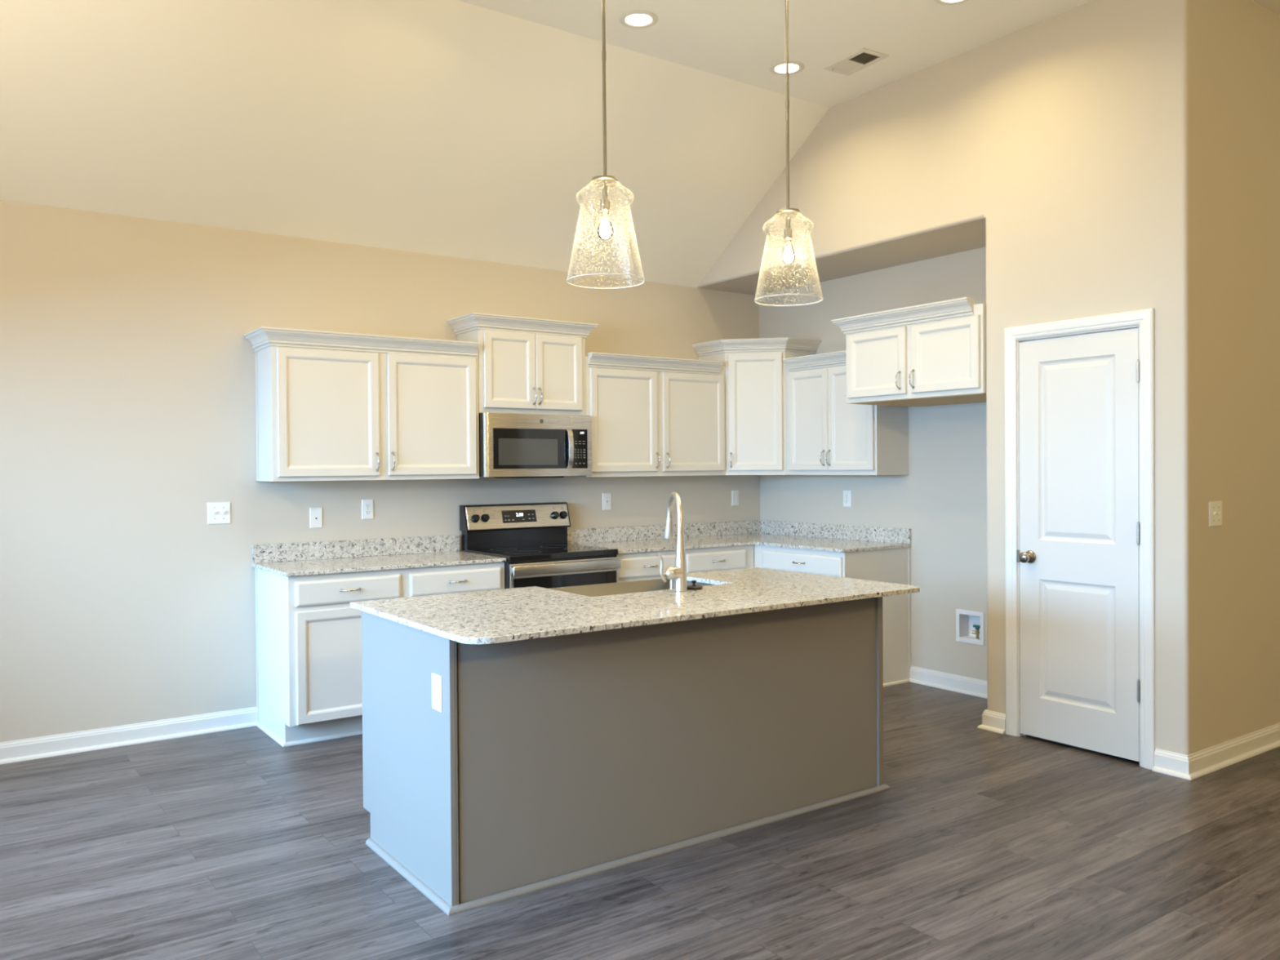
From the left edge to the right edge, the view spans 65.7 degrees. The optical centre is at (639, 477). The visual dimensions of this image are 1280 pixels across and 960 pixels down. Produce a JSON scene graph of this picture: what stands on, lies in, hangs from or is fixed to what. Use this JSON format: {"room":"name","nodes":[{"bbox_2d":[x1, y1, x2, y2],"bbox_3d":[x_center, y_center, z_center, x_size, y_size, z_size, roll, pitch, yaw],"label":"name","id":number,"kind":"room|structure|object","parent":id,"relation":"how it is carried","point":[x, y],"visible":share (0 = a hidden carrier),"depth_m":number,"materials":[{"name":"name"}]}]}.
{"room":"kitchen","nodes":[
{"label":"kitchen","id":0,"kind":"room"},
{"bbox_2d":[0,200,759,742],"bbox_3d":[-1.542,-0.006,6.025,6.220,2.744,0.120,-1,1,-35],"label":"wall","id":1,"kind":"structure","parent":0,"point":[127,362],"depth_m":5.29,"materials":[{"name":"beige paint"}]},
{"bbox_2d":[0,706,257,764],"bbox_3d":[-3.078,1.340,4.851,2.325,0.100,0.031,-1,1,-35],"label":"baseboard","id":2,"kind":"structure","parent":1,"relation":"attached to","point":[25,749],"depth_m":5.14,"materials":[{"name":"white paint"}]},
{"bbox_2d":[207,502,231,524],"bbox_3d":[-2.294,0.193,5.408,0.120,0.117,0.018,-1,1,-35],"label":"light switch","id":3,"kind":"object","parent":1,"relation":"attached to","point":[220,513],"visible":1,"depth_m":5.41,"materials":[{"name":"white plastic"}]},
{"bbox_2d":[309,506,322,528],"bbox_3d":[-1.867,0.229,5.717,0.072,0.117,0.008,-1,1,-35],"label":"cable plate","id":4,"kind":"object","parent":1,"relation":"attached to","point":[315,513],"visible":1,"depth_m":5.71,"materials":[{"name":"white plastic"}]},
{"bbox_2d":[251,534,459,563],"bbox_3d":[-1.645,0.415,5.867,1.246,0.101,0.020,-1,1,-35],"label":"backsplash","id":5,"kind":"structure","parent":1,"relation":"attached to","point":[270,553],"depth_m":5.82,"materials":[{"name":"stone"}]},
{"bbox_2d":[244,326,479,481],"bbox_3d":[-1.561,-0.395,5.710,1.274,0.813,0.368,-1,1,-35],"label":"upper cabinet","id":6,"kind":"object","parent":1,"relation":"attached to","point":[331,406],"visible":1,"depth_m":5.55,"materials":[{"name":"white paint"}]},
{"bbox_2d":[361,499,373,519],"bbox_3d":[-1.618,0.186,5.893,0.072,0.117,0.008,-1,1,-35],"label":"duplex outlet","id":7,"kind":"object","parent":1,"relation":"attached to","point":[367,505],"visible":1,"depth_m":5.89,"materials":[{"name":"white plastic"}]},
{"bbox_2d":[364,503,370,508],"bbox_3d":[-1.617,0.167,5.891,0.034,0.028,0.002,-1,1,-35],"label":"receptacle","id":8,"kind":"object","parent":7,"relation":"attached to","point":[366,505],"depth_m":5.89,"materials":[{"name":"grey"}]},
{"bbox_2d":[364,510,370,515],"bbox_3d":[-1.616,0.206,5.891,0.034,0.028,0.002,-1,1,-35],"label":"receptacle","id":9,"kind":"object","parent":7,"relation":"attached to","point":[366,512],"depth_m":5.89,"materials":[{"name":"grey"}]},
{"bbox_2d":[447,312,598,415],"bbox_3d":[-0.733,-0.693,6.295,0.884,0.590,0.368,-1,1,-35],"label":"upper cabinet","id":10,"kind":"object","parent":1,"relation":"attached to","point":[526,365],"visible":0.98,"depth_m":6.15,"materials":[{"name":"white paint"}]},
{"bbox_2d":[479,412,591,478],"bbox_3d":[-0.715,-0.199,6.280,0.755,0.396,0.417,-1,1,-35],"label":"microwave oven","id":11,"kind":"object","parent":10,"relation":"attached to","point":[512,445],"visible":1,"depth_m":6.12,"materials":[{"name":"silver metal"}]},
{"bbox_2d":[602,493,611,510],"bbox_3d":[-0.229,0.164,6.878,0.072,0.117,0.008,-1,1,-35],"label":"outlet","id":12,"kind":"object","parent":1,"relation":"attached to","point":[606,497],"visible":1,"depth_m":6.87,"materials":[{"name":"white plastic"}]},
{"bbox_2d":[604,496,608,506],"bbox_3d":[-0.228,0.164,6.876,0.033,0.066,0.002,-1,1,-35],"label":"receptacle","id":13,"kind":"object","parent":12,"relation":"attached to","point":[606,498],"depth_m":6.87,"materials":[{"name":"grey plastic"}]},
{"bbox_2d":[564,351,725,477],"bbox_3d":[0.061,-0.414,6.859,1.178,0.804,0.368,-1,1,-35],"label":"upper cabinet","id":14,"kind":"object","parent":1,"relation":"attached to","point":[651,415],"visible":0.98,"depth_m":6.71,"materials":[{"name":"white paint"}]},
{"bbox_2d":[567,520,759,544],"bbox_3d":[0.213,0.388,7.185,1.783,0.101,0.020,-1,1,-35],"label":"backsplash","id":15,"kind":"structure","parent":1,"relation":"attached to","point":[585,535],"depth_m":7.09,"materials":[{"name":"stone"}]},
{"bbox_2d":[731,490,738,506],"bbox_3d":[0.729,0.153,7.556,0.072,0.117,0.009,-1,1,-35],"label":"rocker switch","id":16,"kind":"object","parent":1,"relation":"attached to","point":[735,494],"visible":1,"depth_m":7.55,"materials":[{"name":"white plastic"}]},
{"bbox_2d":[691,337,821,475],"bbox_3d":[0.849,-0.504,7.235,0.665,0.964,0.665,-1,1,-35],"label":"upper cabinet","id":17,"kind":"object","parent":1,"relation":"attached to","point":[755,369],"visible":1,"depth_m":7.06,"materials":[{"name":"white paint"}]},
{"bbox_2d":[0,681,1279,959],"bbox_3d":[2.943,1.424,3.255,10.540,0.120,9.840,-1,1,-35],"label":"floor","id":18,"kind":"structure","parent":0,"point":[235,844],"depth_m":3.47,"materials":[{"name":"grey wood"}]},
{"bbox_2d":[254,561,504,746],"bbox_3d":[-1.448,0.929,5.607,1.242,0.882,0.678,-1,1,-35],"label":"base cabinet","id":19,"kind":"object","parent":18,"relation":"on","point":[308,633],"visible":0.48,"depth_m":5.18,"materials":[{"name":"white paint"}]},
{"bbox_2d":[251,534,506,576],"bbox_3d":[-1.464,0.427,5.612,1.246,0.122,0.646,-1,1,-35],"label":"countertop","id":20,"kind":"structure","parent":19,"relation":"on","point":[303,558],"depth_m":5.68,"materials":[{"name":"white stone"}]},
{"bbox_2d":[459,502,621,588],"bbox_3d":[-0.619,0.762,6.165,0.755,1.192,0.704,-1,1,-35],"label":"electric range","id":21,"kind":"object","parent":18,"relation":"on","point":[531,537],"visible":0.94,"depth_m":6.18,"materials":[{"name":"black metal"}]},
{"bbox_2d":[465,543,617,562],"bbox_3d":[-0.611,0.460,6.147,0.755,0.036,0.587,-1,1,-35],"label":"cooktop","id":22,"kind":"object","parent":21,"relation":"in","point":[513,553],"depth_m":6.03,"materials":[{"name":"black glass"}]},
{"bbox_2d":[361,596,889,915],"bbox_3d":[0.004,0.935,4.083,2.090,0.882,0.824,-1,1,-35],"label":"kitchen island","id":23,"kind":"object","parent":18,"relation":"on","point":[548,762],"visible":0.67,"depth_m":3.58,"materials":[{"name":"grey paint"}]},
{"bbox_2d":[431,672,442,712],"bbox_3d":[-0.666,0.702,3.242,0.008,0.117,0.072,-1,1,-35],"label":"duplex outlet","id":24,"kind":"object","parent":23,"relation":"attached to","point":[437,700],"visible":1,"depth_m":3.23,"materials":[{"name":"white plastic"}]},
{"bbox_2d":[433,682,437,691],"bbox_3d":[-0.668,0.683,3.240,0.002,0.028,0.034,-1,1,-35],"label":"receptacle","id":25,"kind":"object","parent":24,"relation":"attached to","point":[435,684],"depth_m":3.24,"materials":[{"name":"grey plastic"}]},
{"bbox_2d":[433,693,438,703],"bbox_3d":[-0.668,0.722,3.240,0.002,0.028,0.034,-1,1,-35],"label":"receptacle","id":26,"kind":"object","parent":24,"relation":"attached to","point":[435,695],"depth_m":3.24,"materials":[{"name":"grey plastic"}]},
{"bbox_2d":[350,567,919,644],"bbox_3d":[0.042,0.484,4.042,2.116,0.020,1.068,-1,1,-35],"label":"island countertop","id":27,"kind":"structure","parent":23,"relation":"on","point":[515,614],"depth_m":3.76,"materials":[{"name":"beige stone"}]},
{"bbox_2d":[549,577,715,596],"bbox_3d":[-0.022,0.610,4.386,0.796,0.237,0.517,-1,1,-35],"label":"sink","id":28,"kind":"object","parent":27,"relation":"in","point":[637,586],"visible":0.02,"depth_m":4.64,"materials":[{"name":"silver metal"}]},
{"bbox_2d":[657,492,687,591],"bbox_3d":[0.146,0.265,4.212,0.116,0.411,0.304,0,1,7],"label":"kitchen faucet","id":29,"kind":"object","parent":27,"relation":"on","point":[677,572],"visible":1,"depth_m":4.12,"materials":[{"name":"silver metal"}]},
{"bbox_2d":[687,580,702,590],"bbox_3d":[0.228,0.452,4.199,0.074,0.038,0.074,-1,1,-35],"label":"stopper","id":30,"kind":"object","parent":27,"relation":"on","point":[691,587],"visible":0.93,"depth_m":4.17,"materials":[{"name":"black"}]},
{"bbox_2d":[617,544,754,582],"bbox_3d":[0.154,0.905,6.742,1.165,0.882,0.678,-1,1,-35],"label":"base cabinet","id":31,"kind":"object","parent":18,"relation":"on","point":[643,566],"visible":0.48,"depth_m":6.51,"materials":[{"name":"white paint"}]},
{"bbox_2d":[567,520,911,554],"bbox_3d":[0.631,0.401,6.595,1.783,0.122,1.467,-1,1,-35],"label":"countertop","id":32,"kind":"structure","parent":31,"relation":"on","point":[839,538],"depth_m":6.90,"materials":[{"name":"white stone"}]},
{"bbox_2d":[754,544,911,687],"bbox_3d":[1.266,0.898,6.665,0.678,0.882,0.851,-1,1,-35],"label":"base cabinet","id":33,"kind":"object","parent":18,"relation":"on","point":[889,565],"visible":0.35,"depth_m":6.43,"materials":[{"name":"white paint"}]},
{"bbox_2d":[0,0,1279,288],"bbox_3d":[2.919,-1.876,3.220,10.540,1.154,9.840,-1,1,-35],"label":"ceiling","id":34,"kind":"structure","parent":0,"point":[465,129],"depth_m":5.17,"materials":[{"name":"white paint"}]},
{"bbox_2d":[566,0,644,288],"bbox_3d":[-0.136,-1.515,3.753,0.296,1.542,0.296,-1,1,-35],"label":"pendant light","id":35,"kind":"object","parent":34,"relation":"hanging from","point":[604,181],"visible":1,"depth_m":3.74,"materials":[{"name":"clear glass"}]},
{"bbox_2d":[600,186,609,212],"bbox_3d":[-0.132,-1.058,3.758,0.038,0.099,0.038,-1,1,-35],"label":"socket","id":36,"kind":"object","parent":35,"relation":"attached to","point":[604,202],"depth_m":3.75,"materials":[{"name":"silver metal"}]},
{"bbox_2d":[618,10,657,28],"bbox_3d":[-0.007,-2.296,4.973,0.196,0.007,0.196,-1,1,-35],"label":"recessed light","id":37,"kind":"object","parent":34,"relation":"in","point":[633,19],"visible":1,"depth_m":4.96,"materials":[{"name":"beige plastic"}]},
{"bbox_2d":[768,61,804,75],"bbox_3d":[0.828,-2.309,5.595,0.196,0.007,0.196,-1,1,-35],"label":"recessed light","id":38,"kind":"object","parent":34,"relation":"in","point":[794,67],"visible":0.91,"depth_m":5.59,"materials":[{"name":"beige plastic"}]},
{"bbox_2d":[754,0,822,306],"bbox_3d":[0.640,-1.534,4.303,0.296,1.527,0.296,-1,1,-35],"label":"pendant light","id":39,"kind":"object","parent":34,"relation":"hanging from","point":[787,213],"visible":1,"depth_m":4.29,"materials":[{"name":"clear glass"}]},
{"bbox_2d":[783,217,792,239],"bbox_3d":[0.643,-1.085,4.307,0.038,0.099,0.038,-1,1,-35],"label":"socket","id":40,"kind":"object","parent":39,"relation":"attached to","point":[788,233],"depth_m":4.30,"materials":[{"name":"silver metal"}]},
{"bbox_2d":[822,48,888,75],"bbox_3d":[1.199,-2.307,5.516,0.192,0.016,0.316,-1,1,-32],"label":"ceiling vent","id":41,"kind":"object","parent":34,"relation":"in","point":[863,58],"visible":1,"depth_m":5.51,"materials":[{"name":"beige metal"}]},
{"bbox_2d":[933,0,968,4],"bbox_3d":[1.506,-2.305,4.741,0.196,0.007,0.196,-1,1,-35],"label":"recessed light","id":42,"kind":"object","parent":34,"relation":"in","point":[940,2],"visible":1,"depth_m":4.80,"materials":[{"name":"beige plastic"}]},
{"bbox_2d":[759,246,987,680],"bbox_3d":[1.721,-0.498,6.686,0.120,3.667,2.571,-1,1,-35],"label":"wall","id":43,"kind":"structure","parent":0,"point":[942,499],"depth_m":6.42,"materials":[{"name":"beige paint"}]},
{"bbox_2d":[760,520,911,544],"bbox_3d":[1.356,0.380,7.096,0.020,0.101,1.447,-1,1,-35],"label":"backsplash","id":44,"kind":"structure","parent":43,"relation":"attached to","point":[865,533],"depth_m":7.01,"materials":[{"name":"stone"}]},
{"bbox_2d":[782,350,908,475],"bbox_3d":[1.371,-0.428,6.758,0.368,0.815,0.839,-1,1,-35],"label":"upper cabinet","id":45,"kind":"object","parent":43,"relation":"attached to","point":[825,434],"visible":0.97,"depth_m":6.63,"materials":[{"name":"white paint"}]},
{"bbox_2d":[843,490,851,506],"bbox_3d":[1.453,0.146,6.966,0.008,0.117,0.072,-1,1,-35],"label":"duplex outlet","id":46,"kind":"object","parent":43,"relation":"attached to","point":[846,494],"visible":1,"depth_m":6.96,"materials":[{"name":"white plastic"}]},
{"bbox_2d":[831,297,986,406],"bbox_3d":[1.769,-0.718,5.909,0.694,0.521,1.046,-1,1,-35],"label":"upper cabinet","id":47,"kind":"object","parent":43,"relation":"attached to","point":[934,353],"visible":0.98,"depth_m":5.66,"materials":[{"name":"white paint"}]},
{"bbox_2d":[909,666,987,698],"bbox_3d":[2.065,1.289,6.107,0.031,0.100,1.012,-1,1,-35],"label":"baseboard","id":48,"kind":"structure","parent":43,"relation":"attached to","point":[949,682],"depth_m":6.26,"materials":[{"name":"white paint"}]},
{"bbox_2d":[955,608,984,645],"bbox_3d":[2.080,0.923,6.173,0.091,0.202,0.202,-1,1,-35],"label":"water supply box","id":49,"kind":"object","parent":43,"relation":"attached to","point":[969,624],"visible":0.99,"depth_m":6.21,"materials":[{"name":"white plastic"}]},
{"bbox_2d":[697,0,1279,755],"bbox_3d":[3.408,-0.517,7.297,4.821,3.667,3.526,-1,1,-35],"label":"wall","id":50,"kind":"structure","parent":0,"point":[1104,157],"depth_m":4.85,"materials":[{"name":"beige paint"}]},
{"bbox_2d":[977,709,1005,733],"bbox_3d":[2.120,1.296,5.467,0.622,0.100,0.158,-1,1,-35],"label":"baseboard","id":51,"kind":"structure","parent":50,"relation":"attached to","point":[992,721],"depth_m":5.29,"materials":[{"name":"white paint"}]},
{"bbox_2d":[1017,328,1140,761],"bbox_3d":[2.144,0.316,4.899,0.106,2.036,0.642,-1,1,-35],"label":"door","id":52,"kind":"structure","parent":50,"relation":"in","point":[1077,555],"depth_m":4.89,"materials":[{"name":"white paint"}]},
{"bbox_2d":[1004,308,1155,769],"bbox_3d":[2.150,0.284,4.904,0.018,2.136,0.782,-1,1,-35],"label":"trim","id":53,"kind":"structure","parent":50,"relation":"attached to","point":[1144,318],"depth_m":4.64,"materials":[{"name":"white paint"}]},
{"bbox_2d":[1208,501,1222,527],"bbox_3d":[2.686,0.168,4.617,0.120,0.117,0.018,-1,1,-35],"label":"light switch","id":54,"kind":"object","parent":50,"relation":"attached to","point":[1215,507],"visible":1,"depth_m":4.61,"materials":[{"name":"white plastic"}]},
{"bbox_2d":[1152,723,1279,780],"bbox_3d":[4.396,1.274,5.914,4.852,0.100,0.173,-1,1,-35],"label":"baseboard","id":55,"kind":"structure","parent":50,"relation":"attached to","point":[1191,766],"depth_m":4.61,"materials":[{"name":"white paint"}]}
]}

